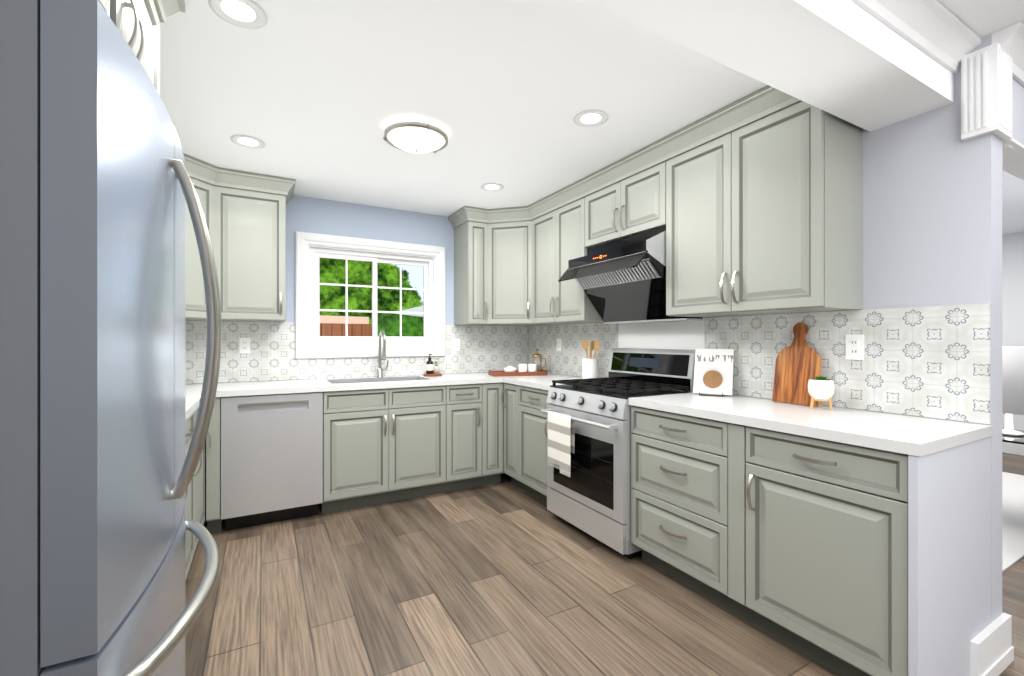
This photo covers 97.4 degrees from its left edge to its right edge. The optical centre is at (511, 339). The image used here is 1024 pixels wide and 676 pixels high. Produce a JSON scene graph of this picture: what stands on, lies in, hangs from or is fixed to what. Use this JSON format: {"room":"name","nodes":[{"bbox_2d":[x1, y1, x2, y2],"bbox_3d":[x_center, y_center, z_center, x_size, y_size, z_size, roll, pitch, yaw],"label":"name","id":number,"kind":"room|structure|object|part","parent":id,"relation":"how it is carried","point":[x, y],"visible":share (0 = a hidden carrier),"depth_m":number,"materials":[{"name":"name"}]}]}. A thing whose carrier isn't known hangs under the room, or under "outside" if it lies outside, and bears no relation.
{"room":"kitchen","nodes":[
{"label":"kitchen","id":0,"kind":"room"},
{"bbox_2d":[98,0,129,45],"bbox_3d":[-1.096,-0.884,0.713,0.639,0.530,0.457,0,0,-29],"label":"upper cabinet","id":1,"kind":"object","parent":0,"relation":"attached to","point":[118,11],"depth_m":1.06,"materials":[{"name":"grey paint"}]},
{"bbox_2d":[130,0,165,94],"bbox_3d":[-1.317,-0.884,1.113,0.639,0.530,0.456,0,0,-29],"label":"upper cabinet","id":2,"kind":"object","parent":0,"relation":"attached to","point":[146,16],"depth_m":1.33,"materials":[{"name":"grey paint"}]},
{"bbox_3d":[-0.681,-1.095,2.389,2.986,0.106,3.107,0,0,-29],"label":"cab crown","id":3,"kind":"part","parent":2,"relation":"part of","materials":[{"name":"grey paint"}]},
{"bbox_2d":[183,154,217,319],"bbox_3d":[-2.084,-0.644,2.836,0.326,1.008,0.326,0,0,-29],"label":"upper cabinet","id":4,"kind":"object","parent":0,"relation":"attached to","point":[203,176],"depth_m":2.93,"materials":[{"name":"grey paint"}]},
{"bbox_2d":[323,392,329,411],"bbox_3d":[-1.405,0.448,3.423,0.012,0.176,0.424,0,0,-29],"label":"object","id":5,"kind":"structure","parent":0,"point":[326,395],"depth_m":3.12,"materials":[{"name":"wood"}]},
{"bbox_2d":[196,195,483,383],"bbox_3d":[0.687,0.042,4.994,8.150,2.386,0.120,0,0,-29],"label":"wall","id":6,"kind":"structure","parent":0,"point":[320,216],"depth_m":3.84,"materials":[{"name":"blue paint"}]},
{"bbox_2d":[218,168,289,321],"bbox_3d":[-1.909,-0.643,3.291,0.442,1.011,0.339,0,0,-29],"label":"upper cabinet","id":7,"kind":"object","parent":6,"relation":"attached to","point":[251,206],"depth_m":3.15,"materials":[{"name":"grey paint"}]},
{"bbox_2d":[186,321,527,383],"bbox_3d":[-1.289,0.092,3.825,3.317,0.454,0.008,0,0,-29],"label":"backsplash","id":8,"kind":"structure","parent":6,"relation":"attached to","point":[270,356],"depth_m":3.64,"materials":[{"name":"tile"}]},
{"bbox_2d":[239,338,249,352],"bbox_3d":[-2.025,0.045,3.409,0.072,0.116,0.008,0,0,-29],"label":"electrical outlet","id":9,"kind":"object","parent":8,"relation":"attached to","point":[244,345],"visible":1,"depth_m":3.40,"materials":[{"name":"white plastic"}]},
{"bbox_2d":[453,339,459,350],"bbox_3d":[-0.524,0.049,4.240,0.072,0.116,0.008,0,0,-29],"label":"electrical outlet","id":10,"kind":"object","parent":8,"relation":"attached to","point":[456,344],"visible":1,"depth_m":4.24,"materials":[{"name":"white plastic"}]},
{"bbox_2d":[295,231,445,358],"bbox_3d":[-1.192,-0.352,3.918,1.260,1.015,0.113,0,0,-29],"label":"window","id":11,"kind":"structure","parent":6,"relation":"in","point":[304,243],"depth_m":3.86,"materials":[{"name":"white wood"}]},
{"bbox_2d":[450,208,489,325],"bbox_3d":[-0.378,-0.643,4.139,0.198,1.011,0.339,0,0,-29],"label":"upper cabinet","id":12,"kind":"object","parent":6,"relation":"attached to","point":[469,225],"depth_m":4.00,"materials":[{"name":"grey paint"}]},
{"bbox_2d":[334,380,417,387],"bbox_3d":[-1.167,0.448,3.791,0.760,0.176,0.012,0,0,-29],"label":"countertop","id":13,"kind":"structure","parent":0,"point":[369,383],"depth_m":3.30,"materials":[{"name":"white stone"}]},
{"bbox_2d":[330,384,433,411],"bbox_3d":[-0.968,0.448,3.430,0.760,0.176,0.012,0,0,-29],"label":"drawer front","id":14,"kind":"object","parent":0,"relation":"attached to","point":[398,395],"depth_m":3.31,"materials":[{"name":"wood"}]},
{"bbox_2d":[486,204,537,323],"bbox_3d":[-0.017,-0.644,3.990,0.309,1.008,0.309,0,0,-29],"label":"upper cabinet","id":15,"kind":"object","parent":0,"relation":"attached to","point":[507,229],"depth_m":3.98,"materials":[{"name":"grey paint"}]},
{"bbox_2d":[160,0,1023,234],"bbox_3d":[2.265,-1.191,1.856,8.430,0.080,7.500,0,0,-29],"label":"ceiling","id":16,"kind":"structure","parent":0,"point":[317,97],"depth_m":2.09,"materials":[{"name":"white paint"}]},
{"bbox_2d":[208,0,266,28],"bbox_3d":[-0.955,-1.146,1.570,0.176,0.008,0.176,0,0,-29],"label":"recessed light","id":17,"kind":"object","parent":16,"relation":"in","point":[248,14],"visible":1,"depth_m":1.58,"materials":[{"name":"white"}]},
{"bbox_2d":[231,135,265,148],"bbox_3d":[-1.531,-1.146,2.611,0.176,0.008,0.176,0,0,-29],"label":"recessed light","id":18,"kind":"object","parent":16,"relation":"in","point":[246,141],"visible":1,"depth_m":2.60,"materials":[{"name":"white"}]},
{"bbox_2d":[383,121,447,153],"bbox_3d":[-0.524,-1.091,2.475,0.344,0.117,0.353,0,0,-29],"label":"flush-mount light fixture","id":19,"kind":"object","parent":16,"relation":"attached to","point":[415,137],"visible":1,"depth_m":2.40,"materials":[{"name":"white glass"}]},
{"bbox_2d":[481,183,503,190],"bbox_3d":[-0.150,-1.146,3.388,0.176,0.008,0.176,0,0,-29],"label":"recessed light","id":20,"kind":"object","parent":16,"relation":"in","point":[492,187],"visible":1,"depth_m":3.38,"materials":[{"name":"white"}]},
{"bbox_2d":[574,110,607,126],"bbox_3d":[0.409,-1.146,2.337,0.176,0.008,0.176,0,0,-29],"label":"recessed light","id":21,"kind":"object","parent":16,"relation":"in","point":[590,118],"visible":1,"depth_m":2.33,"materials":[{"name":"white"}]},
{"bbox_2d":[583,0,953,131],"bbox_3d":[0.227,-1.044,1.099,3.330,0.212,0.283,0,0,-29],"label":"beam","id":22,"kind":"structure","parent":16,"relation":"attached to","point":[851,61],"depth_m":1.48,"materials":[{"name":"white paint"}]},
{"bbox_2d":[186,452,1023,675],"bbox_3d":[2.265,1.260,1.856,8.430,0.050,7.500,0,0,-29],"label":"floor","id":23,"kind":"structure","parent":0,"point":[505,577],"depth_m":2.10,"materials":[{"name":"brown wood"}]},
{"bbox_2d":[0,0,221,675],"bbox_3d":[-1.119,0.338,0.959,0.835,1.795,0.906,0,0,-29],"label":"fridge","id":24,"kind":"object","parent":23,"relation":"on","point":[98,465],"visible":1,"depth_m":0.70,"materials":[{"name":"grey metal"}]},
{"bbox_2d":[185,412,197,577],"bbox_3d":[-1.807,0.797,1.977,0.619,0.876,0.500,0,0,-29],"label":"base cabinet","id":25,"kind":"object","parent":23,"relation":"on","point":[191,494],"depth_m":2.27,"materials":[{"name":"grey paint"}]},
{"bbox_2d":[198,396,221,540],"bbox_3d":[-2.021,0.797,2.441,0.695,0.876,0.519,0,0,-29],"label":"base cabinet","id":26,"kind":"object","parent":23,"relation":"on","point":[209,464],"depth_m":2.80,"materials":[{"name":"grey paint"}]},
{"bbox_2d":[186,392,200,419],"bbox_3d":[-1.795,0.340,1.969,0.633,0.039,1.497,0,0,-29],"label":"countertop","id":27,"kind":"structure","parent":26,"relation":"on","point":[192,398],"depth_m":2.33,"materials":[{"name":"white stone"}]},
{"bbox_2d":[186,380,333,395],"bbox_3d":[-1.989,0.340,3.079,1.368,0.039,0.633,0,0,-29],"label":"countertop","id":28,"kind":"structure","parent":26,"relation":"on","point":[279,386],"depth_m":3.07,"materials":[{"name":"white stone"}]},
{"bbox_2d":[221,392,322,530],"bbox_3d":[-1.711,0.801,3.225,0.592,0.868,0.592,0,0,-29],"label":"dishwasher","id":29,"kind":"object","parent":23,"relation":"on","point":[271,458],"visible":0.96,"depth_m":2.96,"materials":[{"name":"grey metal"}]},
{"bbox_2d":[319,408,449,513],"bbox_3d":[-1.062,0.905,3.600,0.900,0.660,0.619,0,0,-29],"label":"base cabinet","id":30,"kind":"object","parent":23,"relation":"on","point":[370,458],"depth_m":3.32,"materials":[{"name":"grey paint"}]},
{"bbox_2d":[434,384,485,490],"bbox_3d":[-0.531,0.797,3.894,0.313,0.876,0.619,0,0,-29],"label":"base cabinet","id":31,"kind":"object","parent":23,"relation":"on","point":[466,403],"depth_m":3.64,"materials":[{"name":"grey paint"}]},
{"bbox_2d":[414,372,561,387],"bbox_3d":[-0.202,0.340,4.069,1.198,0.039,0.633,0,0,-29],"label":"countertop","id":32,"kind":"structure","parent":31,"relation":"on","point":[458,378],"depth_m":3.74,"materials":[{"name":"white stone"}]},
{"bbox_2d":[376,330,388,377],"bbox_3d":[-1.075,0.122,3.792,0.104,0.396,0.212,0,0,-29],"label":"sink faucet","id":33,"kind":"object","parent":32,"relation":"on","point":[380,357],"depth_m":3.83,"materials":[{"name":"silver metal"}]},
{"bbox_2d":[423,354,441,375],"bbox_3d":[-0.696,0.223,3.982,0.174,0.195,0.164,0,0,-29],"label":"soap","id":34,"kind":"object","parent":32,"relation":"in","point":[432,369],"visible":1,"depth_m":3.94,"materials":[{"name":"black glass"}]},
{"bbox_2d":[488,349,547,375],"bbox_3d":[0.069,0.203,4.059,0.534,0.234,0.200,0,0,-15],"label":"tray","id":35,"kind":"object","parent":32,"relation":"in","point":[534,369],"visible":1,"depth_m":4.02,"materials":[{"name":"brown wood"}]},
{"bbox_2d":[486,384,501,484],"bbox_3d":[-0.300,0.797,4.022,0.215,0.876,0.619,0,0,-29],"label":"base cabinet","id":36,"kind":"object","parent":23,"relation":"on","point":[493,392],"depth_m":3.76,"materials":[{"name":"grey paint"}]},
{"bbox_2d":[502,384,517,486],"bbox_3d":[0.256,0.797,3.840,0.619,0.876,0.279,0,0,-29],"label":"base cabinet","id":37,"kind":"object","parent":23,"relation":"on","point":[509,392],"depth_m":3.70,"materials":[{"name":"grey paint"}]},
{"bbox_2d":[518,384,548,503],"bbox_3d":[0.438,0.797,3.511,0.619,0.876,0.472,0,0,-29],"label":"base cabinet","id":38,"kind":"object","parent":23,"relation":"on","point":[532,423],"depth_m":3.40,"materials":[{"name":"grey paint"}]},
{"bbox_2d":[502,376,581,391],"bbox_3d":[0.372,0.340,3.615,0.633,0.039,0.717,0,0,-29],"label":"countertop","id":39,"kind":"structure","parent":38,"relation":"on","point":[544,382],"depth_m":3.61,"materials":[{"name":"white stone"}]},
{"bbox_2d":[582,339,599,378],"bbox_3d":[0.612,0.159,3.552,0.128,0.321,0.139,0,0,-29],"label":"utensil crock","id":40,"kind":"object","parent":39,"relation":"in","point":[590,367],"visible":0.81,"depth_m":3.52,"materials":[{"name":"white ceramic"}]},
{"bbox_2d":[541,348,694,558],"bbox_3d":[0.672,0.649,2.932,0.715,1.172,0.762,0,0,-29],"label":"range","id":41,"kind":"object","parent":23,"relation":"on","point":[589,433],"visible":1,"depth_m":2.77,"materials":[{"name":"silver metal"}]},
{"bbox_2d":[628,404,721,605],"bbox_3d":[1.087,0.797,2.338,0.619,0.876,0.671,0,0,-29],"label":"base cabinet","id":42,"kind":"object","parent":23,"relation":"on","point":[676,461],"depth_m":2.20,"materials":[{"name":"grey paint"}]},
{"bbox_2d":[722,424,934,675],"bbox_3d":[1.365,0.797,1.836,0.619,0.876,0.628,0,0,-29],"label":"base cabinet","id":43,"kind":"object","parent":23,"relation":"on","point":[784,522],"depth_m":1.64,"materials":[{"name":"grey paint"}]},
{"bbox_2d":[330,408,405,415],"bbox_3d":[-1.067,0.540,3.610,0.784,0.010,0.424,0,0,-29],"label":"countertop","id":44,"kind":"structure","parent":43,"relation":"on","point":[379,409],"depth_m":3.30,"materials":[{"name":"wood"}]},
{"bbox_2d":[628,392,993,456],"bbox_3d":[1.222,0.340,2.080,0.633,0.039,1.257,0,0,-29],"label":"countertop","id":45,"kind":"structure","parent":43,"relation":"on","point":[905,435],"depth_m":1.76,"materials":[{"name":"white stone"}]},
{"bbox_2d":[693,349,733,396],"bbox_3d":[1.158,0.187,2.592,0.204,0.264,0.139,0,0,33],"label":"cookbook","id":46,"kind":"object","parent":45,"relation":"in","point":[713,371],"visible":0.98,"depth_m":2.59,"materials":[{"name":"white paper"}]},
{"bbox_2d":[772,323,820,406],"bbox_3d":[1.429,0.117,2.250,0.082,0.406,0.210,0,0,-29],"label":"cutting board","id":47,"kind":"object","parent":45,"relation":"on","point":[798,364],"visible":0.88,"depth_m":2.25,"materials":[{"name":"brown wood"}]},
{"bbox_2d":[808,376,834,409],"bbox_3d":[1.427,0.245,2.078,0.104,0.151,0.104,0,0,-29],"label":"succulent pot","id":48,"kind":"object","parent":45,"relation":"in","point":[820,389],"visible":1,"depth_m":2.04,"materials":[{"name":"white ceramic"}]},
{"bbox_2d":[1002,472,1023,571],"bbox_3d":[2.963,1.230,3.929,3.000,0.010,2.350,0,0,-29],"label":"living room rug","id":49,"kind":"object","parent":23,"relation":"on","point":[1012,519],"depth_m":3.06,"materials":[{"name":"white carpet"}]},
{"bbox_2d":[1002,428,1023,444],"bbox_3d":[3.438,0.937,3.112,0.560,0.564,0.560,0,0,-29],"label":"side table","id":50,"kind":"object","parent":49,"relation":"on","point":[1014,439],"visible":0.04,"depth_m":2.98,"materials":[{"name":"silver glass"}]},
{"bbox_2d":[1002,347,1023,435],"bbox_3d":[3.438,0.354,3.112,0.400,0.600,0.400,0,0,-29],"label":"table lamp","id":51,"kind":"object","parent":50,"relation":"on","point":[1012,380],"visible":0.5,"depth_m":3.00,"materials":[{"name":"white ceramic"}]},
{"bbox_2d":[543,34,1001,622],"bbox_3d":[1.038,0.042,3.194,0.120,2.386,3.370,0,0,-29],"label":"wall","id":52,"kind":"structure","parent":0,"point":[931,208],"depth_m":1.82,"materials":[{"name":"grey paint"}]},
{"bbox_2d":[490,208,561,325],"bbox_3d":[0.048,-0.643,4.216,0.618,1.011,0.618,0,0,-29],"label":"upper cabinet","id":53,"kind":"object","parent":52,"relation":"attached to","point":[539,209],"depth_m":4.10,"materials":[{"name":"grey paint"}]},
{"bbox_2d":[530,208,562,324],"bbox_3d":[0.410,-0.596,3.850,0.339,0.917,0.370,0,0,-29],"label":"upper cabinet","id":54,"kind":"object","parent":52,"relation":"attached to","point":[542,225],"depth_m":3.78,"materials":[{"name":"grey paint"}]},
{"bbox_2d":[554,192,603,323],"bbox_3d":[0.589,-0.596,3.527,0.339,0.917,0.369,0,0,-29],"label":"upper cabinet","id":55,"kind":"object","parent":52,"relation":"attached to","point":[572,305],"depth_m":3.45,"materials":[{"name":"grey paint"}]},
{"bbox_2d":[586,176,617,247],"bbox_3d":[0.770,-0.863,3.201,0.339,0.384,0.377,0,0,-29],"label":"upper cabinet","id":56,"kind":"object","parent":52,"relation":"attached to","point":[602,201],"depth_m":3.11,"materials":[{"name":"grey paint"}]},
{"bbox_2d":[558,227,702,323],"bbox_3d":[0.757,-0.392,2.984,0.564,0.546,0.763,0,0,-29],"label":"range hood","id":57,"kind":"object","parent":52,"relation":"attached to","point":[622,281],"visible":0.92,"depth_m":2.88,"materials":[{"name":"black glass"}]},
{"bbox_2d":[618,156,665,239],"bbox_3d":[0.953,-0.863,2.870,0.339,0.384,0.378,0,0,-29],"label":"upper cabinet","id":58,"kind":"object","parent":52,"relation":"attached to","point":[641,192],"depth_m":2.78,"materials":[{"name":"grey paint"}]},
{"bbox_2d":[666,128,725,316],"bbox_3d":[1.146,-0.596,2.521,0.339,0.917,0.420,0,0,-29],"label":"upper cabinet","id":59,"kind":"object","parent":52,"relation":"attached to","point":[696,173],"depth_m":2.44,"materials":[{"name":"grey paint"}]},
{"bbox_2d":[528,304,989,423],"bbox_3d":[0.981,0.077,3.163,0.008,0.484,3.367,0,0,-29],"label":"backsplash","id":60,"kind":"structure","parent":52,"relation":"attached to","point":[932,362],"depth_m":2.06,"materials":[{"name":"tile"}]},
{"bbox_2d":[556,338,560,350],"bbox_3d":[0.431,0.048,4.139,0.008,0.116,0.072,0,0,-29],"label":"electrical outlet","id":61,"kind":"object","parent":60,"relation":"attached to","point":[558,344],"visible":1,"depth_m":4.14,"materials":[{"name":"white plastic"}]},
{"bbox_2d":[846,334,863,359],"bbox_3d":[1.577,0.035,2.070,0.008,0.116,0.072,0,0,-29],"label":"electrical outlet","id":62,"kind":"object","parent":60,"relation":"attached to","point":[854,347],"visible":1,"depth_m":2.07,"materials":[{"name":"white plastic"}]},
{"bbox_2d":[726,96,861,315],"bbox_3d":[1.349,-0.596,2.154,0.339,0.917,0.420,0,0,-29],"label":"upper cabinet","id":63,"kind":"object","parent":52,"relation":"attached to","point":[794,166],"depth_m":2.02,"materials":[{"name":"grey paint"}]},
{"bbox_2d":[908,78,1023,675],"bbox_3d":[3.557,0.042,2.720,5.332,2.386,0.100,0,0,-29],"label":"wall","id":64,"kind":"structure","parent":0,"point":[949,554],"depth_m":1.51,"materials":[{"name":"grey paint"}]},
{"bbox_2d":[852,0,1023,86],"bbox_3d":[2.394,-1.100,2.035,8.030,0.098,0.179,0,0,-29],"label":"crown molding","id":65,"kind":"structure","parent":64,"relation":"attached to","point":[939,33],"depth_m":1.61,"materials":[{"name":"white wood"}]},
{"bbox_2d":[961,42,1023,675],"bbox_3d":[2.191,0.070,1.953,1.365,2.330,0.139,0,0,-29],"label":"trim","id":66,"kind":"structure","parent":64,"relation":"attached to","point":[986,90],"depth_m":1.69,"materials":[{"name":"white wood"}]},
{"bbox_2d":[1002,232,1023,429],"bbox_3d":[6.005,0.042,3.927,0.120,2.386,7.500,0,0,-29],"label":"wall","id":67,"kind":"structure","parent":0,"point":[1012,289],"depth_m":4.86,"materials":[{"name":"white paint"}]},
{"bbox_2d":[1002,442,1023,455],"bbox_3d":[5.064,1.175,5.481,0.020,0.120,3.270,0,0,-29],"label":"baseboard","id":68,"kind":"structure","parent":67,"relation":"attached to","point":[1013,448],"depth_m":4.85,"materials":[{"name":"white"}]},
{"label":"outside","id":69,"kind":"structure","parent":0,"visible":0},
{"bbox_2d":[319,258,422,323],"bbox_3d":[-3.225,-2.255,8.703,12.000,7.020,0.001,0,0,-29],"label":"tree","id":70,"kind":"object","parent":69,"point":[333,271],"depth_m":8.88,"materials":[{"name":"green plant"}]},
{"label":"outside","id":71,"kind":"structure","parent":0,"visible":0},
{"bbox_2d":[319,315,368,323],"bbox_3d":[-4.982,0.415,5.787,6.100,1.680,0.001,0,0,-29],"label":"roof","id":72,"kind":"structure","parent":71,"point":[342,319],"depth_m":7.08,"materials":[{"name":"beige"}]},
{"bbox_2d":[319,323,371,335],"bbox_3d":[-4.769,0.510,5.350,6.050,1.490,0.030,0,0,-29],"label":"fence","id":73,"kind":"object","parent":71,"point":[332,329],"depth_m":6.60,"materials":[{"name":"brown wood"}]},
{"bbox_2d":[377,313,422,336],"bbox_3d":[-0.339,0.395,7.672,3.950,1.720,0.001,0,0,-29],"label":"bush","id":74,"kind":"object","parent":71,"point":[388,324],"depth_m":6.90,"materials":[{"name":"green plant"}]},
{"bbox_2d":[395,306,422,316],"bbox_3d":[-1.450,0.280,8.543,1.650,1.950,0.001,0,0,-29],"label":"roof","id":75,"kind":"structure","parent":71,"point":[418,309],"depth_m":8.34,"materials":[{"name":"white"}]}
]}

